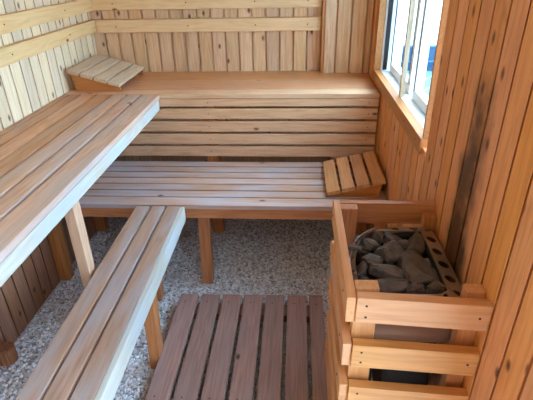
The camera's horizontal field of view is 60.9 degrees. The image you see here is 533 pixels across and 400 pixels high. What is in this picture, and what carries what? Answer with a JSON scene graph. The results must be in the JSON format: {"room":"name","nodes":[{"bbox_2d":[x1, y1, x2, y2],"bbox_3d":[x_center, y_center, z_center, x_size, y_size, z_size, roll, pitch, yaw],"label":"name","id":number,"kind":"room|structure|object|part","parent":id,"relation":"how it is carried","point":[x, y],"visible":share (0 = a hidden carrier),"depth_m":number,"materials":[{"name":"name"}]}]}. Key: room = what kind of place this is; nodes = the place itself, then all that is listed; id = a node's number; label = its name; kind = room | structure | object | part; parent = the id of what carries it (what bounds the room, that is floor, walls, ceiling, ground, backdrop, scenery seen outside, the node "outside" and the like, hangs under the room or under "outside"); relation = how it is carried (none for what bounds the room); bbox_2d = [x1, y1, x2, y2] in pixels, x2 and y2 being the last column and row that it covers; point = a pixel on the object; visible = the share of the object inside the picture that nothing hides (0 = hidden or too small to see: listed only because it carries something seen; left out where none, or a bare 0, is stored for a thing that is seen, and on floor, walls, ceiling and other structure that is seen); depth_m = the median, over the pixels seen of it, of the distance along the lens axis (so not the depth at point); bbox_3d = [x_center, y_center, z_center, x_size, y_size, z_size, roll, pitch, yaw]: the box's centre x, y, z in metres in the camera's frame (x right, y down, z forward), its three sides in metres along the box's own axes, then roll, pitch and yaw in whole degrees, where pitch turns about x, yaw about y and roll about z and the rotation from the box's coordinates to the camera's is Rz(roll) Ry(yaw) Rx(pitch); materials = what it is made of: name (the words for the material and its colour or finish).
{"room":"sauna","nodes":[
{"label":"sauna","id":0,"kind":"room"},
{"bbox_2d":[0,0,116,343],"bbox_3d":[-1.083,-0.222,1.253,0.038,2.110,3.030,1,28,4],"label":"wall","id":1,"kind":"structure","parent":0,"point":[27,85],"depth_m":1.98,"materials":[{"name":"brown wood"}]},
{"bbox_2d":[0,0,92,34],"bbox_3d":[-1.031,-0.504,1.420,0.033,0.064,2.396,1,28,4],"label":"wall rail","id":2,"kind":"object","parent":1,"relation":"attached to","point":[19,20],"visible":0.93,"depth_m":1.97,"materials":[{"name":"brown wood"}]},
{"bbox_2d":[0,19,96,67],"bbox_3d":[-1.029,-0.407,1.472,0.033,0.065,2.396,1,28,4],"label":"wall rail","id":3,"kind":"object","parent":1,"relation":"attached to","point":[14,52],"visible":0.9,"depth_m":1.99,"materials":[{"name":"brown wood"}]},
{"bbox_2d":[0,217,372,399],"bbox_3d":[-0.275,0.702,1.677,1.542,0.060,3.000,1,28,4],"label":"floor","id":4,"kind":"structure","parent":0,"point":[40,319],"depth_m":2.18,"materials":[{"name":"grey gravel"}]},
{"bbox_2d":[0,217,371,399],"bbox_3d":[-0.273,0.655,1.696,1.536,0.020,2.894,1,28,4],"label":"gravel","id":5,"kind":"object","parent":4,"relation":"on","point":[277,242],"visible":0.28,"depth_m":2.20,"materials":[{"name":"grey gravel"}]},
{"bbox_2d":[0,341,18,366],"bbox_3d":[-1.006,0.596,1.755,0.068,0.075,0.069,1,28,4],"label":"stub","id":6,"kind":"object","parent":5,"relation":"on","point":[9,356],"visible":1,"depth_m":1.74,"materials":[{"name":"brown wood"}]},
{"bbox_2d":[0,95,159,288],"bbox_3d":[-0.811,0.324,1.484,0.482,0.798,2.054,1,28,4],"label":"bench","id":7,"kind":"object","parent":5,"relation":"on","point":[50,157],"visible":0.92,"depth_m":1.51,"materials":[{"name":"brown wood"}]},
{"bbox_3d":[-0.609,0.309,1.584,0.034,0.724,0.048,1,28,4],"label":"leg","id":8,"kind":"part","parent":7,"relation":"part of","materials":[{"name":"brown wood"}]},
{"bbox_2d":[15,206,185,399],"bbox_3d":[-0.484,0.584,1.356,0.207,0.450,1.522,0,28,3],"label":"bench","id":9,"kind":"object","parent":5,"relation":"on","point":[88,357],"visible":0.94,"depth_m":1.36,"materials":[{"name":"brown wood"}]},
{"bbox_3d":[-0.414,0.441,1.642,0.040,0.428,0.057,2,28,2],"label":"leg","id":10,"kind":"part","parent":9,"relation":"part of","materials":[{"name":"brown wood"}]},
{"bbox_3d":[-0.500,0.280,1.994,0.045,0.384,0.050,0,28,3],"label":"leg","id":11,"kind":"part","parent":9,"relation":"part of","materials":[{"name":"brown wood"}]},
{"bbox_2d":[47,161,386,283],"bbox_3d":[-0.235,0.105,2.240,1.533,0.450,0.492,1,28,4],"label":"bench","id":12,"kind":"object","parent":5,"relation":"on","point":[206,191],"visible":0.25,"depth_m":2.06,"materials":[{"name":"brown wood"}]},
{"bbox_3d":[-0.984,0.193,2.129,0.050,0.428,0.048,1,28,4],"label":"leg","id":13,"kind":"part","parent":12,"relation":"part of","materials":[{"name":"brown wood"}]},
{"bbox_3d":[-0.278,0.200,2.088,0.050,0.428,0.053,2,28,3],"label":"leg","id":14,"kind":"part","parent":12,"relation":"part of","materials":[{"name":"brown wood"}]},
{"bbox_2d":[323,150,385,196],"bbox_3d":[0.392,-0.126,2.076,0.246,0.086,0.336,1,28,4],"label":"headrest cover","id":15,"kind":"object","parent":12,"relation":"on","point":[369,161],"visible":1,"depth_m":2.01,"materials":[{"name":"brown wood"}]},
{"bbox_3d":[0.493,0.209,2.038,0.050,0.428,0.048,1,28,4],"label":"leg","id":16,"kind":"part","parent":12,"relation":"part of","materials":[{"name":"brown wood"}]},
{"bbox_2d":[63,71,379,234],"bbox_3d":[-0.210,-0.271,2.573,1.533,0.798,0.492,1,28,4],"label":"bench","id":17,"kind":"object","parent":5,"relation":"on","point":[210,90],"visible":0.7,"depth_m":2.26,"materials":[{"name":"brown wood"}]},
{"bbox_3d":[-0.955,-0.173,2.445,0.060,0.774,0.044,1,28,4],"label":"leg","id":18,"kind":"part","parent":17,"relation":"part of","materials":[{"name":"brown wood"}]},
{"bbox_2d":[66,54,143,90],"bbox_3d":[-0.837,-0.679,2.398,0.256,0.109,0.405,1,28,4],"label":"headrest cover","id":19,"kind":"object","parent":17,"relation":"on","point":[99,72],"visible":1,"depth_m":2.29,"materials":[{"name":"brown wood"}]},
{"bbox_3d":[-0.276,-0.165,2.403,0.060,0.774,0.044,1,28,4],"label":"leg","id":20,"kind":"part","parent":17,"relation":"part of","materials":[{"name":"brown wood"}]},
{"bbox_3d":[0.512,-0.156,2.354,0.060,0.774,0.044,1,28,4],"label":"leg","id":21,"kind":"part","parent":17,"relation":"part of","materials":[{"name":"brown wood"}]},
{"bbox_2d":[145,294,327,399],"bbox_3d":[-0.099,0.694,1.538,0.625,0.059,1.085,1,28,4],"label":"duckboard","id":22,"kind":"object","parent":5,"relation":"on","point":[274,313],"visible":1,"depth_m":1.72,"materials":[{"name":"brown wood"}]},
{"bbox_2d":[350,227,461,384],"bbox_3d":[0.337,0.449,1.302,0.251,0.705,0.318,1,28,4],"label":"heater","id":23,"kind":"object","parent":5,"relation":"on","point":[434,251],"visible":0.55,"depth_m":1.12,"materials":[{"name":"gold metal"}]},
{"bbox_2d":[355,247,367,263],"bbox_3d":[0.273,0.157,1.246,0.071,0.051,0.062,22,36,36],"label":"stone","id":24,"kind":"object","parent":23,"relation":"in","point":[359,255],"visible":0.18,"depth_m":1.23,"materials":[{"name":"black stone"}]},
{"bbox_2d":[349,237,379,250],"bbox_3d":[0.259,0.111,1.195,0.085,0.046,0.055,11,30,21],"label":"stone","id":25,"kind":"object","parent":24,"relation":"on","point":[370,244],"visible":0.9,"depth_m":1.18,"materials":[{"name":"stone"}]},
{"bbox_2d":[369,274,378,279],"bbox_3d":[0.258,0.204,1.168,0.060,0.038,0.069,-21,34,-33],"label":"stone","id":26,"kind":"object","parent":23,"relation":"in","point":[372,277],"visible":0.02,"depth_m":1.15,"materials":[{"name":"black stone"}]},
{"bbox_2d":[356,261,368,279],"bbox_3d":[0.236,0.177,1.125,0.037,0.044,0.052,7,29,16],"label":"stone","id":27,"kind":"object","parent":26,"relation":"on","point":[361,268],"visible":0.62,"depth_m":1.11,"materials":[{"name":"stone"}]},
{"bbox_2d":[361,253,383,277],"bbox_3d":[0.277,0.168,1.128,0.051,0.047,0.095,-16,32,-26],"label":"stone","id":28,"kind":"object","parent":26,"relation":"on","point":[369,258],"visible":0.52,"depth_m":1.13,"materials":[{"name":"stone"}]},
{"bbox_2d":[347,240,366,253],"bbox_3d":[0.239,0.121,1.169,0.079,0.042,0.027,6,29,13],"label":"stone","id":29,"kind":"object","parent":28,"relation":"on","point":[354,247],"visible":0.95,"depth_m":1.17,"materials":[{"name":"stone"}]},
{"bbox_2d":[375,277,408,293],"bbox_3d":[0.286,0.211,1.049,0.104,0.057,0.059,-6,28,-8],"label":"stone","id":30,"kind":"object","parent":23,"relation":"in","point":[386,285],"visible":0.38,"depth_m":1.04,"materials":[{"name":"stone"}]},
{"bbox_2d":[368,263,402,278],"bbox_3d":[0.285,0.172,1.089,0.089,0.037,0.037,18,34,32],"label":"stone","id":31,"kind":"object","parent":30,"relation":"on","point":[379,271],"visible":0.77,"depth_m":1.07,"materials":[{"name":"stone"}]},
{"bbox_2d":[367,231,447,296],"bbox_3d":[0.335,0.197,1.166,0.182,0.121,0.252,1,28,4],"label":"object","id":32,"kind":"object","parent":23,"relation":"on","point":[437,258],"depth_m":1.16,"materials":[{"name":"black stone"}]},
{"bbox_2d":[424,258,432,268],"bbox_3d":[0.412,0.169,1.148,0.026,0.033,0.049,2,28,6],"label":"stone","id":33,"kind":"object","parent":23,"relation":"in","point":[427,259],"visible":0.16,"depth_m":1.14,"materials":[{"name":"brown stone"}]},
{"bbox_2d":[432,268,439,280],"bbox_3d":[0.400,0.195,1.092,0.040,0.069,0.061,7,29,15],"label":"stone","id":34,"kind":"object","parent":23,"relation":"in","point":[433,269],"visible":0.25,"depth_m":1.08,"materials":[{"name":"stone"}]},
{"bbox_3d":[0.373,0.157,1.238,0.073,0.047,0.071,1,28,4],"label":"stone","id":35,"kind":"object","parent":23,"relation":"in","visible":0},
{"bbox_2d":[398,239,408,250],"bbox_3d":[0.360,0.124,1.196,0.041,0.034,0.034,-2,28,-2],"label":"stone","id":36,"kind":"object","parent":35,"relation":"on","point":[404,243],"visible":0.39,"depth_m":1.18,"materials":[{"name":"brown stone"}]},
{"bbox_2d":[406,227,424,256],"bbox_3d":[0.397,0.117,1.207,0.052,0.094,0.104,9,30,18],"label":"stone","id":37,"kind":"object","parent":36,"relation":"on","point":[416,242],"visible":0.64,"depth_m":1.18,"materials":[{"name":"brown stone"}]},
{"bbox_3d":[0.322,0.158,1.242,0.071,0.049,0.075,1,28,4],"label":"stone","id":38,"kind":"object","parent":23,"relation":"in","visible":0},
{"bbox_2d":[382,231,402,243],"bbox_3d":[0.325,0.106,1.241,0.097,0.038,0.044,11,30,21],"label":"stone","id":39,"kind":"object","parent":38,"relation":"on","point":[388,236],"visible":0.56,"depth_m":1.23,"materials":[{"name":"stone"}]},
{"bbox_3d":[0.311,0.246,1.077,0.073,0.051,0.059,1,28,4],"label":"stone","id":40,"kind":"object","parent":23,"relation":"in","visible":0},
{"bbox_2d":[401,269,409,281],"bbox_3d":[0.328,0.184,1.088,0.039,0.050,0.045,-25,36,-37],"label":"stone","id":41,"kind":"object","parent":40,"relation":"on","point":[405,273],"visible":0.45,"depth_m":1.07,"materials":[{"name":"stone"}]},
{"bbox_3d":[0.361,0.243,1.081,0.069,0.047,0.071,1,28,4],"label":"stone","id":42,"kind":"object","parent":23,"relation":"in","visible":0},
{"bbox_2d":[405,282,426,293],"bbox_3d":[0.341,0.213,1.042,0.050,0.043,0.032,-7,29,-10],"label":"stone","id":43,"kind":"object","parent":42,"relation":"on","point":[413,288],"visible":0.55,"depth_m":1.03,"materials":[{"name":"stone"}]},
{"bbox_2d":[426,280,444,293],"bbox_3d":[0.385,0.212,1.048,0.043,0.053,0.043,-16,32,-26],"label":"stone","id":44,"kind":"object","parent":42,"relation":"on","point":[436,287],"visible":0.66,"depth_m":1.03,"materials":[{"name":"stone"}]},
{"bbox_3d":[0.319,0.198,1.167,0.064,0.051,0.054,1,28,4],"label":"stone","id":45,"kind":"object","parent":23,"relation":"in","visible":0},
{"bbox_2d":[373,240,404,264],"bbox_3d":[0.314,0.134,1.161,0.071,0.054,0.063,-7,29,-10],"label":"stone","id":46,"kind":"object","parent":45,"relation":"on","point":[390,252],"visible":0.89,"depth_m":1.14,"materials":[{"name":"stone"}]},
{"bbox_2d":[371,230,384,243],"bbox_3d":[0.310,0.118,1.202,0.049,0.046,0.094,-3,28,-3],"label":"stone","id":47,"kind":"object","parent":46,"relation":"on","point":[378,235],"visible":0.88,"depth_m":1.22,"materials":[{"name":"stone"}]},
{"bbox_3d":[0.255,0.245,1.087,0.066,0.046,0.070,1,28,4],"label":"stone","id":48,"kind":"object","parent":23,"relation":"in","visible":0},
{"bbox_2d":[353,272,370,279],"bbox_3d":[0.218,0.194,1.073,0.069,0.054,0.038,1,28,4],"label":"stone","id":49,"kind":"object","parent":48,"relation":"on","point":[361,277],"visible":0.26,"depth_m":1.07,"materials":[{"name":"stone"}]},
{"bbox_3d":[0.367,0.201,1.159,0.072,0.041,0.071,1,28,4],"label":"stone","id":50,"kind":"object","parent":23,"relation":"in","visible":0},
{"bbox_2d":[397,249,436,285],"bbox_3d":[0.362,0.166,1.106,0.076,0.053,0.121,-6,29,-10],"label":"stone","id":51,"kind":"object","parent":50,"relation":"on","point":[419,269],"visible":0.77,"depth_m":1.08,"materials":[{"name":"brown stone"}]},
{"bbox_2d":[325,200,493,399],"bbox_3d":[0.330,0.432,1.283,0.292,0.754,0.448,1,28,4],"label":"guard","id":52,"kind":"object","parent":5,"relation":"on","point":[350,352],"visible":0.96,"depth_m":1.00,"materials":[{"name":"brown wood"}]},
{"bbox_3d":[0.199,0.598,1.377,0.020,0.066,0.399,1,28,4],"label":"rail","id":53,"kind":"part","parent":52,"relation":"part of","materials":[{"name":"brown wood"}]},
{"bbox_3d":[0.196,0.481,1.316,0.020,0.066,0.405,1,28,4],"label":"rail","id":54,"kind":"part","parent":52,"relation":"part of","materials":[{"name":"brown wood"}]},
{"bbox_3d":[0.194,0.364,1.255,0.020,0.066,0.411,1,28,4],"label":"rail","id":55,"kind":"part","parent":52,"relation":"part of","materials":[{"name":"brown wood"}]},
{"bbox_3d":[0.191,0.247,1.193,0.020,0.066,0.417,1,28,4],"label":"rail","id":56,"kind":"part","parent":52,"relation":"part of","materials":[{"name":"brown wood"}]},
{"bbox_3d":[0.189,0.130,1.132,0.020,0.066,0.423,1,28,4],"label":"rail","id":57,"kind":"part","parent":52,"relation":"part of","materials":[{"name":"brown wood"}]},
{"bbox_3d":[0.240,0.346,1.456,0.048,0.745,0.030,1,28,4],"label":"post","id":58,"kind":"part","parent":52,"relation":"part of","materials":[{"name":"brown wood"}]},
{"bbox_3d":[0.221,0.510,1.141,0.050,0.754,0.030,1,28,4],"label":"post","id":59,"kind":"part","parent":52,"relation":"part of","materials":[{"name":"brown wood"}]},
{"bbox_3d":[0.346,0.035,1.313,0.270,0.066,0.020,1,28,4],"label":"rail","id":60,"kind":"part","parent":52,"relation":"part of","materials":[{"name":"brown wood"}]},
{"bbox_3d":[0.326,0.463,1.064,0.270,0.066,0.024,3,28,4],"label":"rail","id":61,"kind":"part","parent":52,"relation":"part of","materials":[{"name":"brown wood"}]},
{"bbox_3d":[0.324,0.346,1.002,0.270,0.066,0.024,3,28,4],"label":"rail","id":62,"kind":"part","parent":52,"relation":"part of","materials":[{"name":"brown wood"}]},
{"bbox_3d":[0.321,0.230,0.940,0.270,0.066,0.024,3,28,4],"label":"rail","id":63,"kind":"part","parent":52,"relation":"part of","materials":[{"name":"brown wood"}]},
{"bbox_3d":[0.468,0.359,1.448,0.036,0.722,0.030,1,28,4],"label":"post","id":64,"kind":"part","parent":52,"relation":"part of","materials":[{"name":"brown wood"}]},
{"bbox_3d":[0.445,0.514,1.130,0.039,0.748,0.030,1,28,4],"label":"post","id":65,"kind":"part","parent":52,"relation":"part of","materials":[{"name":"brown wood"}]},
{"bbox_2d":[89,7,363,161],"bbox_3d":[-0.211,-0.923,2.527,1.617,2.110,0.038,1,28,4],"label":"wall","id":66,"kind":"structure","parent":0,"point":[230,50],"depth_m":2.56,"materials":[{"name":"brown wood"}]},
{"bbox_2d":[91,0,321,10],"bbox_3d":[-0.325,-1.058,2.420,1.238,0.066,0.033,1,28,4],"label":"wall rail","id":67,"kind":"object","parent":66,"relation":"attached to","point":[96,4],"visible":1,"depth_m":2.42,"materials":[{"name":"brown wood"}]},
{"bbox_2d":[95,16,321,32],"bbox_3d":[-0.323,-0.956,2.474,1.238,0.067,0.033,1,28,4],"label":"wall rail","id":68,"kind":"object","parent":66,"relation":"attached to","point":[250,23],"visible":1,"depth_m":2.46,"materials":[{"name":"brown wood"}]},
{"bbox_2d":[323,0,373,72],"bbox_3d":[0.428,-1.266,2.234,0.252,1.252,0.046,1,28,4],"label":"wall","id":69,"kind":"structure","parent":0,"point":[348,23],"depth_m":2.42,"materials":[{"name":"brown wood"}]},
{"bbox_2d":[320,0,325,72],"bbox_3d":[0.296,-1.272,2.248,0.014,1.252,0.063,1,28,4],"label":"trim","id":70,"kind":"structure","parent":69,"relation":"attached to","point":[323,1],"depth_m":2.43,"materials":[{"name":"brown wood"}]},
{"bbox_2d":[366,0,532,399],"bbox_3d":[0.494,-0.204,1.155,0.038,2.110,3.030,1,28,4],"label":"wall","id":71,"kind":"structure","parent":0,"point":[476,164],"depth_m":0.96,"materials":[{"name":"brown wood"}]},
{"bbox_2d":[371,0,449,153],"bbox_3d":[0.570,-0.719,1.717,0.131,0.745,1.061,1,28,4],"label":"window","id":72,"kind":"structure","parent":71,"relation":"in","point":[409,34],"depth_m":1.74,"materials":[{"name":"brown wood"}]},
{"bbox_3d":[0.607,-0.818,1.903,0.004,0.566,0.383,1,28,4],"label":"pane","id":73,"kind":"part","parent":72,"relation":"part of","materials":[{"name":"clear glass"}]},
{"bbox_3d":[0.608,-0.818,1.903,0.034,0.634,0.449,1,28,4],"label":"sash","id":74,"kind":"part","parent":72,"relation":"part of","materials":[{"name":"white paint"}]},
{"bbox_3d":[0.578,-0.585,1.469,0.034,0.634,0.444,1,28,4],"label":"sash","id":75,"kind":"part","parent":72,"relation":"part of","materials":[{"name":"white paint"}]},
{"bbox_3d":[0.577,-0.585,1.469,0.004,0.566,0.378,1,28,4],"label":"pane","id":76,"kind":"part","parent":72,"relation":"part of","materials":[{"name":"clear glass"}]}
]}

